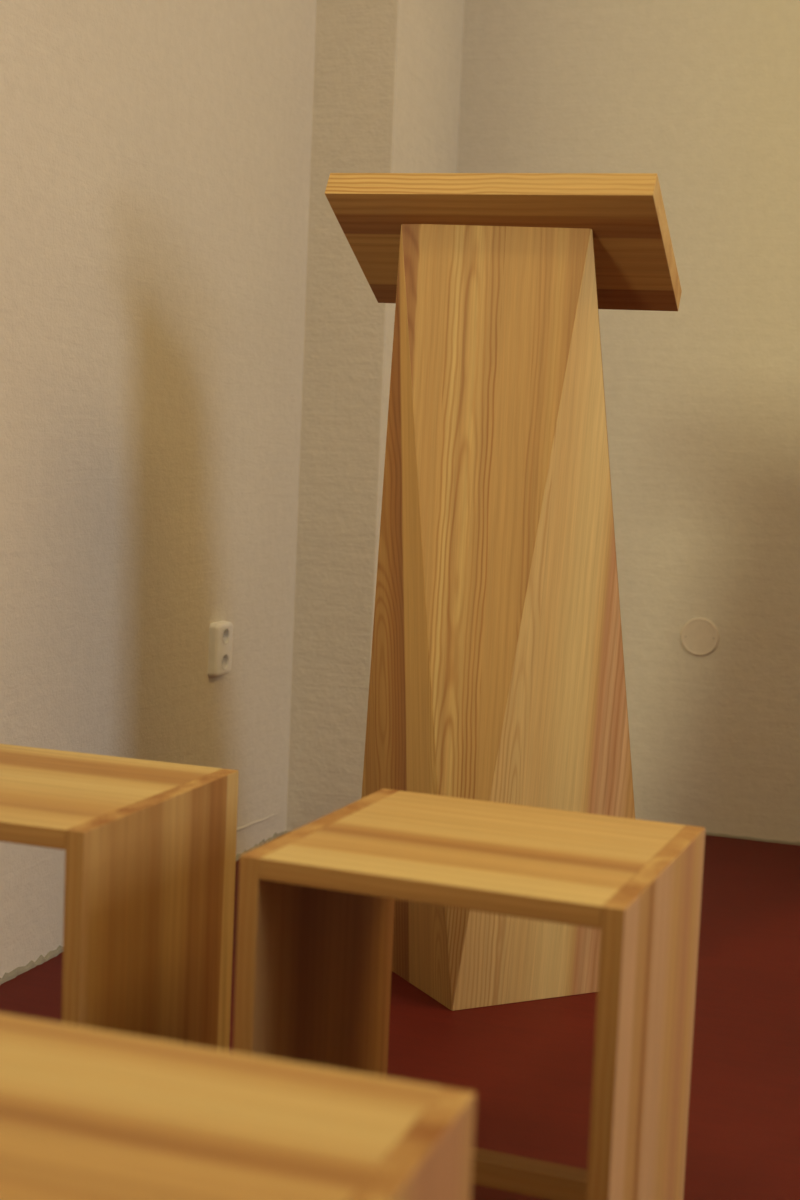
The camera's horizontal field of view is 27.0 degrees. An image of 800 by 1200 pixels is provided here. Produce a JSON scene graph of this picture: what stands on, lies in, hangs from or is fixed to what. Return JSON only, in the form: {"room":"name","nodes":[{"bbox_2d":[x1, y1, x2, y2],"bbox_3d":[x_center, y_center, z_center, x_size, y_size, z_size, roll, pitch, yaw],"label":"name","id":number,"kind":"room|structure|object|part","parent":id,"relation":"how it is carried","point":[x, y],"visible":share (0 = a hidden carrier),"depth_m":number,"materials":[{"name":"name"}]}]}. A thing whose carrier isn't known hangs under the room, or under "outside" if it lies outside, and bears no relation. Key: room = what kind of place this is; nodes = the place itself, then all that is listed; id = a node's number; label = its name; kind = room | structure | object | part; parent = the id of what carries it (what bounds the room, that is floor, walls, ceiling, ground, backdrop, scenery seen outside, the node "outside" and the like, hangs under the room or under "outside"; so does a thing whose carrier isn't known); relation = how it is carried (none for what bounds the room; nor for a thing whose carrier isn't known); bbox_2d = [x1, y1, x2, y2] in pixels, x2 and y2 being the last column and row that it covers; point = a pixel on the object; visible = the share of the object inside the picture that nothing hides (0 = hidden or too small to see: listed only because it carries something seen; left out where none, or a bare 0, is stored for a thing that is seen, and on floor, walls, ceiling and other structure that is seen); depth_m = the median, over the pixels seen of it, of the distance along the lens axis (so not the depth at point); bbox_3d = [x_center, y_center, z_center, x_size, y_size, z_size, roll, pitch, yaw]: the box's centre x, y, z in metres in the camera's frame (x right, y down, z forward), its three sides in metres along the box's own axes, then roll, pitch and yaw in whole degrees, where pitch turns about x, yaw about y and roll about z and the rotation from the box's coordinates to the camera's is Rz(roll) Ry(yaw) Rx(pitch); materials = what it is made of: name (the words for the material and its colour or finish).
{"room":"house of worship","nodes":[
{"label":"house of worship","id":0,"kind":"room"},
{"bbox_2d":[0,0,316,977],"bbox_3d":[-0.674,-1.108,2.500,0.120,3.500,2.645,4,5,18],"label":"wall","id":1,"kind":"structure","parent":0,"point":[155,155],"depth_m":3.08,"materials":[{"name":"beige paint"}]},
{"bbox_2d":[0,830,287,984],"bbox_3d":[-0.688,0.631,2.636,0.010,0.014,2.645,4,5,18],"label":"trim","id":2,"kind":"structure","parent":1,"relation":"attached to","point":[51,954],"depth_m":2.86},
{"bbox_2d":[208,621,232,676],"bbox_3d":[-0.369,0.101,3.450,0.020,0.111,0.082,4,5,18],"label":"wall socket","id":3,"kind":"object","parent":1,"relation":"attached to","point":[221,632],"visible":1,"depth_m":3.42,"materials":[{"name":"white plastic"}]},
{"bbox_2d":[237,814,275,830],"bbox_3d":[-0.341,0.496,3.644,0.004,0.018,0.390,4,5,18],"label":"trim","id":4,"kind":"structure","parent":1,"relation":"attached to","point":[265,818],"depth_m":3.69,"materials":[{"name":"beige paint"}]},
{"bbox_2d":[286,0,464,832],"bbox_3d":[-0.059,-1.218,4.003,0.315,3.500,0.604,4,5,18],"label":"pier","id":5,"kind":"object","parent":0,"point":[387,86],"visible":0.33,"depth_m":3.78,"materials":[{"name":"beige paint"}]},
{"bbox_2d":[0,835,799,1199],"bbox_3d":[-0.047,0.877,0.839,7.540,0.100,6.869,4,5,18],"label":"floor","id":6,"kind":"structure","parent":0,"point":[528,1065],"depth_m":2.56,"materials":[{"name":"red carpet"}]},
{"bbox_2d":[0,744,238,1050],"bbox_3d":[-0.478,0.459,2.074,0.408,0.475,0.400,4,5,19],"label":"stool","id":7,"kind":"object","parent":6,"relation":"on","point":[149,846],"visible":0.56,"depth_m":1.99,"materials":[{"name":"brown wood"}]},
{"bbox_3d":[-0.469,0.233,2.054,0.363,0.023,0.400,4,5,19],"label":"seat","id":8,"kind":"part","parent":7,"relation":"part of","materials":[{"name":"brown wood"}]},
{"bbox_3d":[-0.296,0.472,2.012,0.023,0.475,0.400,4,5,19],"label":"panel","id":9,"kind":"part","parent":7,"relation":"part of","materials":[{"name":"brown wood"}]},
{"bbox_2d":[0,1013,475,1199],"bbox_3d":[-0.216,0.566,1.010,0.408,0.475,0.400,4,5,18],"label":"stool","id":10,"kind":"object","parent":6,"relation":"on","point":[86,1113],"visible":1,"depth_m":1.05,"materials":[{"name":"brown wood"}]},
{"bbox_3d":[-0.034,0.579,0.950,0.023,0.475,0.400,4,5,18],"label":"panel","id":11,"kind":"part","parent":10,"relation":"part of","materials":[{"name":"brown wood"}]},
{"bbox_2d":[233,789,704,1199],"bbox_3d":[0.086,0.502,1.861,0.408,0.475,0.400,4,6,21],"label":"stool","id":12,"kind":"object","parent":6,"relation":"on","point":[316,900],"visible":0.74,"depth_m":1.80,"materials":[{"name":"brown wood"}]},
{"bbox_3d":[-0.093,0.488,1.930,0.023,0.475,0.400,4,6,21],"label":"panel","id":13,"kind":"part","parent":12,"relation":"part of","materials":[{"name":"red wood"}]},
{"bbox_3d":[0.096,0.277,1.841,0.363,0.023,0.400,4,6,21],"label":"seat","id":14,"kind":"part","parent":12,"relation":"part of","materials":[{"name":"brown wood"}]},
{"bbox_3d":[0.265,0.515,1.793,0.023,0.475,0.400,4,6,21],"label":"panel","id":15,"kind":"part","parent":12,"relation":"part of","materials":[{"name":"brown wood"}]},
{"bbox_2d":[325,173,681,1010],"bbox_3d":[0.191,-0.017,2.875,0.542,1.333,0.580,4,5,18],"label":"lectern","id":16,"kind":"object","parent":6,"relation":"on","point":[497,671],"visible":0.93,"depth_m":2.66,"materials":[{"name":"brown wood"}]},
{"bbox_3d":[-0.003,0.020,2.796,0.103,1.258,0.382,0,6,-27],"label":"panel","id":17,"kind":"part","parent":16,"relation":"part of","materials":[{"name":"brown wood"}]},
{"bbox_3d":[0.120,0.036,2.669,0.309,1.259,0.062,4,5,18],"label":"panel","id":18,"kind":"part","parent":16,"relation":"part of","materials":[{"name":"brown wood"}]},
{"bbox_3d":[0.177,0.023,2.841,0.466,1.259,0.466,0,6,-27],"label":"panel","id":19,"kind":"part","parent":16,"relation":"part of","materials":[{"name":"brown wood"}]},
{"bbox_3d":[0.295,0.042,2.699,0.382,1.258,0.103,0,6,-27],"label":"panel","id":20,"kind":"part","parent":16,"relation":"part of","materials":[{"name":"brown wood"}]},
{"bbox_2d":[457,0,799,841],"bbox_3d":[2.367,-1.064,3.444,4.652,3.500,0.120,4,5,18],"label":"wall","id":21,"kind":"structure","parent":0,"point":[702,398],"depth_m":3.99,"materials":[{"name":"beige paint"}]},
{"bbox_2d":[681,618,718,655],"bbox_3d":[0.724,0.089,4.025,0.093,0.093,0.009,4,5,18],"label":"cover","id":22,"kind":"object","parent":21,"relation":"attached to","point":[699,636],"visible":1,"depth_m":4.02,"materials":[{"name":"beige paint"}]},
{"bbox_2d":[705,831,799,844],"bbox_3d":[2.273,0.678,3.541,4.652,0.008,0.006,4,5,18],"label":"trim","id":23,"kind":"structure","parent":21,"relation":"attached to","point":[706,833],"depth_m":4.02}
]}

